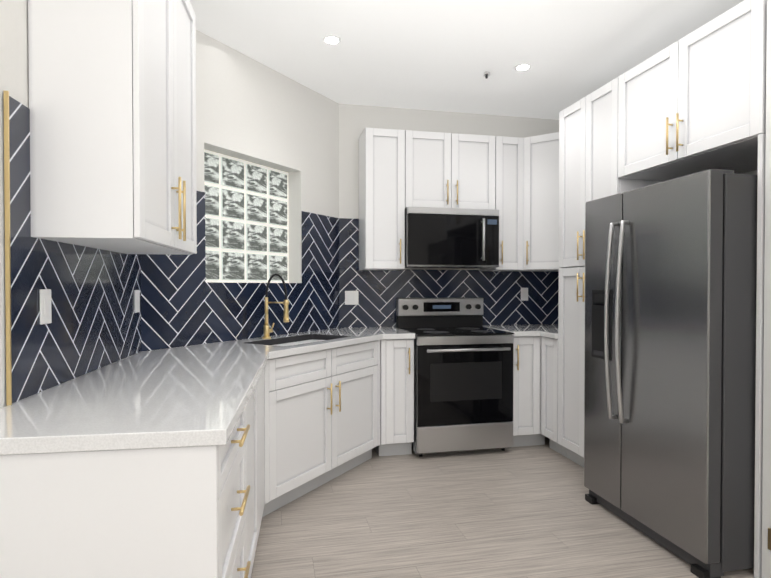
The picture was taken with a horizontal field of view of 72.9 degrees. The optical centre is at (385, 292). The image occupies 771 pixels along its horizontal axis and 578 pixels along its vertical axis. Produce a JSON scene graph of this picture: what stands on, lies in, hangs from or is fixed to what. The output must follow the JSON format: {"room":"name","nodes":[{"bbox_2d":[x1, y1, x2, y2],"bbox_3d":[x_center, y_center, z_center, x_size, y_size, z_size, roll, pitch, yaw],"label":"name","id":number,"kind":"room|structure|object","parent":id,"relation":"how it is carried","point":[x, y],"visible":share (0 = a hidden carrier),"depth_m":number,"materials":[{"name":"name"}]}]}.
{"room":"kitchen","nodes":[
{"label":"kitchen","id":0,"kind":"room"},
{"bbox_2d":[0,0,139,407],"bbox_3d":[-0.963,-0.122,0.156,0.120,2.780,5.270,0,1,-9],"label":"wall","id":1,"kind":"structure","parent":0,"point":[14,69],"depth_m":1.54,"materials":[{"name":"paint"}]},
{"bbox_2d":[3,90,11,404],"bbox_3d":[-1.102,-0.128,1.522,0.012,0.916,0.006,0,1,-9],"label":"trim","id":2,"kind":"structure","parent":1,"relation":"attached to","point":[7,252],"depth_m":1.52,"materials":[{"name":"brown metal"}]},
{"bbox_2d":[28,0,196,254],"bbox_3d":[-1.017,-0.780,2.127,0.367,1.195,0.909,0,1,-9],"label":"upper cabinet","id":3,"kind":"object","parent":1,"relation":"attached to","point":[112,95],"visible":1,"depth_m":1.69,"materials":[{"name":"white wood"}]},
{"bbox_2d":[142,30,338,351],"bbox_3d":[-0.936,-0.167,3.618,0.220,2.780,2.038,0,1,30],"label":"wall","id":4,"kind":"structure","parent":0,"point":[248,109],"depth_m":3.65,"materials":[{"name":"paint"}]},
{"bbox_2d":[204,149,288,282],"bbox_3d":[-1.000,-0.487,3.607,0.096,0.838,0.898,0,1,30],"label":"window","id":5,"kind":"structure","parent":4,"relation":"in","point":[246,225],"depth_m":3.58,"materials":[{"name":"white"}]},
{"bbox_2d":[339,103,558,327],"bbox_3d":[0.682,-0.180,4.632,2.256,2.780,0.120,0,1,-12],"label":"wall","id":6,"kind":"structure","parent":0,"point":[355,121],"depth_m":4.44,"materials":[{"name":"paint"}]},
{"bbox_2d":[9,96,558,402],"bbox_3d":[0.287,-0.146,3.156,3.415,0.910,2.599,0,1,-12],"label":"tile backsplash","id":7,"kind":"structure","parent":6,"relation":"attached to","point":[97,323],"depth_m":2.96,"materials":[{"name":"blue tile"}]},
{"bbox_2d":[39,289,51,324],"bbox_3d":[-1.135,0.047,1.745,0.009,0.116,0.072,0,1,-9],"label":"electrical outlet","id":8,"kind":"object","parent":7,"relation":"attached to","point":[45,306],"visible":1,"depth_m":1.73,"materials":[{"name":"white plastic"}]},
{"bbox_2d":[134,290,139,312],"bbox_3d":[-1.281,0.045,2.694,0.009,0.116,0.072,0,1,-9],"label":"electrical outlet","id":9,"kind":"object","parent":7,"relation":"attached to","point":[136,301],"visible":1,"depth_m":2.67,"materials":[{"name":"white plastic"}]},
{"bbox_2d":[345,291,358,304],"bbox_3d":[-0.281,0.043,4.353,0.114,0.116,0.009,0,1,-12],"label":"electrical outlet","id":10,"kind":"object","parent":7,"relation":"attached to","point":[351,297],"visible":1,"depth_m":4.35,"materials":[{"name":"white plastic"}]},
{"bbox_2d":[521,288,527,300],"bbox_3d":[1.248,0.014,4.685,0.072,0.116,0.009,0,1,-12],"label":"electrical outlet","id":11,"kind":"object","parent":7,"relation":"attached to","point":[524,294],"visible":1,"depth_m":4.68,"materials":[{"name":"white plastic"}]},
{"bbox_2d":[359,128,414,269],"bbox_3d":[-0.004,-0.735,4.244,0.377,1.100,0.326,0,1,-12],"label":"upper cabinet","id":12,"kind":"object","parent":6,"relation":"attached to","point":[386,156],"depth_m":4.10,"materials":[{"name":"white wood"}]},
{"bbox_2d":[415,131,486,208],"bbox_3d":[0.494,-0.979,4.349,0.762,0.615,0.326,0,1,-12],"label":"upper cabinet","id":13,"kind":"object","parent":6,"relation":"attached to","point":[451,168],"depth_m":4.19,"materials":[{"name":"white wood"}]},
{"bbox_2d":[405,207,498,268],"bbox_3d":[0.509,-0.437,4.293,0.758,0.462,0.456,0,1,-12],"label":"microwave","id":14,"kind":"object","parent":13,"relation":"attached to","point":[452,238],"visible":0.98,"depth_m":4.12,"materials":[{"name":"black metal"}]},
{"bbox_2d":[480,135,518,270],"bbox_3d":[0.989,-0.738,4.438,0.360,1.100,0.367,0,1,-12],"label":"upper cabinet","id":15,"kind":"object","parent":6,"relation":"attached to","point":[514,181],"depth_m":4.30,"materials":[{"name":"white wood"}]},
{"bbox_2d":[519,132,559,271],"bbox_3d":[1.417,-0.737,4.404,0.666,1.100,0.616,0,1,-12],"label":"upper cabinet","id":16,"kind":"object","parent":6,"relation":"attached to","point":[538,155],"depth_m":4.26,"materials":[{"name":"white wood"}]},
{"bbox_2d":[190,0,743,119],"bbox_3d":[0.090,-1.566,1.201,6.000,0.080,7.300,0,1,-12],"label":"ceiling","id":17,"kind":"structure","parent":0,"point":[439,55],"depth_m":3.25,"materials":[{"name":"paint"}]},
{"bbox_2d":[323,35,340,43],"bbox_3d":[-0.329,-1.549,3.202,0.110,0.006,0.110,0,1,-12],"label":"recessed light","id":18,"kind":"object","parent":17,"relation":"in","point":[330,39],"visible":1,"depth_m":3.19,"materials":[{"name":"white"}]},
{"bbox_2d":[483,71,489,78],"bbox_3d":[0.716,-1.538,3.697,0.044,0.040,0.044,0,1,-12],"label":"sprinkler","id":19,"kind":"object","parent":17,"relation":"attached to","point":[486,74],"visible":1,"depth_m":3.69,"materials":[{"name":"silver metal"}]},
{"bbox_2d":[515,64,530,70],"bbox_3d":[0.948,-1.554,3.603,0.110,0.006,0.110,0,1,-12],"label":"recessed light","id":20,"kind":"object","parent":17,"relation":"in","point":[521,67],"visible":1,"depth_m":3.60,"materials":[{"name":"white"}]},
{"bbox_2d":[251,436,753,577],"bbox_3d":[0.090,1.294,1.238,6.000,0.080,7.300,0,1,-12],"label":"floor","id":21,"kind":"structure","parent":0,"point":[523,512],"depth_m":2.74,"materials":[{"name":"brown wood"}]},
{"bbox_2d":[0,445,263,577],"bbox_3d":[-0.757,0.810,1.557,0.738,0.880,0.679,0,1,-12],"label":"base cabinet","id":22,"kind":"object","parent":21,"relation":"on","point":[197,461],"depth_m":1.25,"materials":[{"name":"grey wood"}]},
{"bbox_2d":[0,327,414,460],"bbox_3d":[-0.479,0.366,2.784,1.808,0.104,2.995,0,1,-12],"label":"countertop","id":23,"kind":"structure","parent":22,"relation":"on","point":[329,384],"depth_m":2.29,"materials":[{"name":"white stone"}]},
{"bbox_2d":[262,273,288,338],"bbox_3d":[-0.721,0.090,3.419,0.172,0.431,0.179,0,1,-12],"label":"faucet","id":24,"kind":"object","parent":23,"relation":"on","point":[286,310],"depth_m":3.43,"materials":[{"name":"gold metal"}]},
{"bbox_2d":[264,445,283,515],"bbox_3d":[-0.887,0.800,2.306,0.800,0.880,0.959,0,1,-12],"label":"base cabinet","id":25,"kind":"object","parent":21,"relation":"on","point":[273,454],"depth_m":2.84,"materials":[{"name":"grey wood"}]},
{"bbox_2d":[284,437,413,504],"bbox_3d":[-0.576,0.786,3.421,1.215,0.880,1.252,0,1,-12],"label":"base cabinet","id":26,"kind":"object","parent":21,"relation":"on","point":[308,465],"depth_m":3.26,"materials":[{"name":"grey wood"}]},
{"bbox_2d":[396,298,513,456],"bbox_3d":[0.539,0.633,4.168,0.762,1.165,0.731,0,1,-12],"label":"range","id":27,"kind":"object","parent":21,"relation":"on","point":[463,378],"visible":0.98,"depth_m":3.89,"materials":[{"name":"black metal"}]},
{"bbox_2d":[483,324,566,456],"bbox_3d":[1.347,0.754,4.289,0.861,0.920,0.848,0,1,-12],"label":"base cabinet","id":28,"kind":"object","parent":21,"relation":"on","point":[535,385],"visible":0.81,"depth_m":4.05,"materials":[{"name":"grey wood"}]},
{"bbox_2d":[558,77,662,466],"bbox_3d":[1.614,-0.046,3.559,0.644,2.540,0.664,0,1,-12],"label":"pantry","id":29,"kind":"object","parent":21,"relation":"on","point":[588,147],"visible":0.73,"depth_m":3.60,"materials":[{"name":"grey wood"}]},
{"bbox_2d":[584,169,757,577],"bbox_3d":[1.633,0.348,2.737,0.869,1.773,0.896,0,1,-12],"label":"fridge","id":30,"kind":"object","parent":21,"relation":"on","point":[670,346],"visible":1,"depth_m":2.39,"materials":[{"name":"grey metal"}]},
{"bbox_2d":[741,170,757,174],"bbox_3d":[2.015,-0.166,3.527,0.120,2.780,2.605,0,1,-12],"label":"wall","id":31,"kind":"structure","parent":0,"point":[754,172],"depth_m":2.95,"materials":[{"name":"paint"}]},
{"bbox_2d":[618,0,767,577],"bbox_3d":[1.786,-0.036,2.765,0.644,2.540,0.956,0,1,-12],"label":"upper cabinet","id":32,"kind":"object","parent":31,"relation":"attached to","point":[692,102],"visible":0.98,"depth_m":2.54,"materials":[{"name":"white wood"}]},
{"bbox_3d":[2.414,-0.124,0.299,0.709,2.780,4.115,0,1,-12],"label":"wall","id":33,"kind":"structure","parent":0,"visible":0},
{"bbox_2d":[761,0,770,577],"bbox_3d":[1.634,0.001,2.187,0.014,2.480,0.094,0,1,-12],"label":"door frame","id":34,"kind":"structure","parent":33,"relation":"attached to","point":[766,515],"depth_m":2.21,"materials":[{"name":"white wood"}]},
{"bbox_2d":[768,528,770,549],"bbox_3d":[1.623,0.281,2.177,0.012,1.614,0.048,0,1,-12],"label":"door hinge","id":35,"kind":"object","parent":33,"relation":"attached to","point":[769,538],"visible":1,"depth_m":2.20,"materials":[{"name":"gold metal"}]}
]}

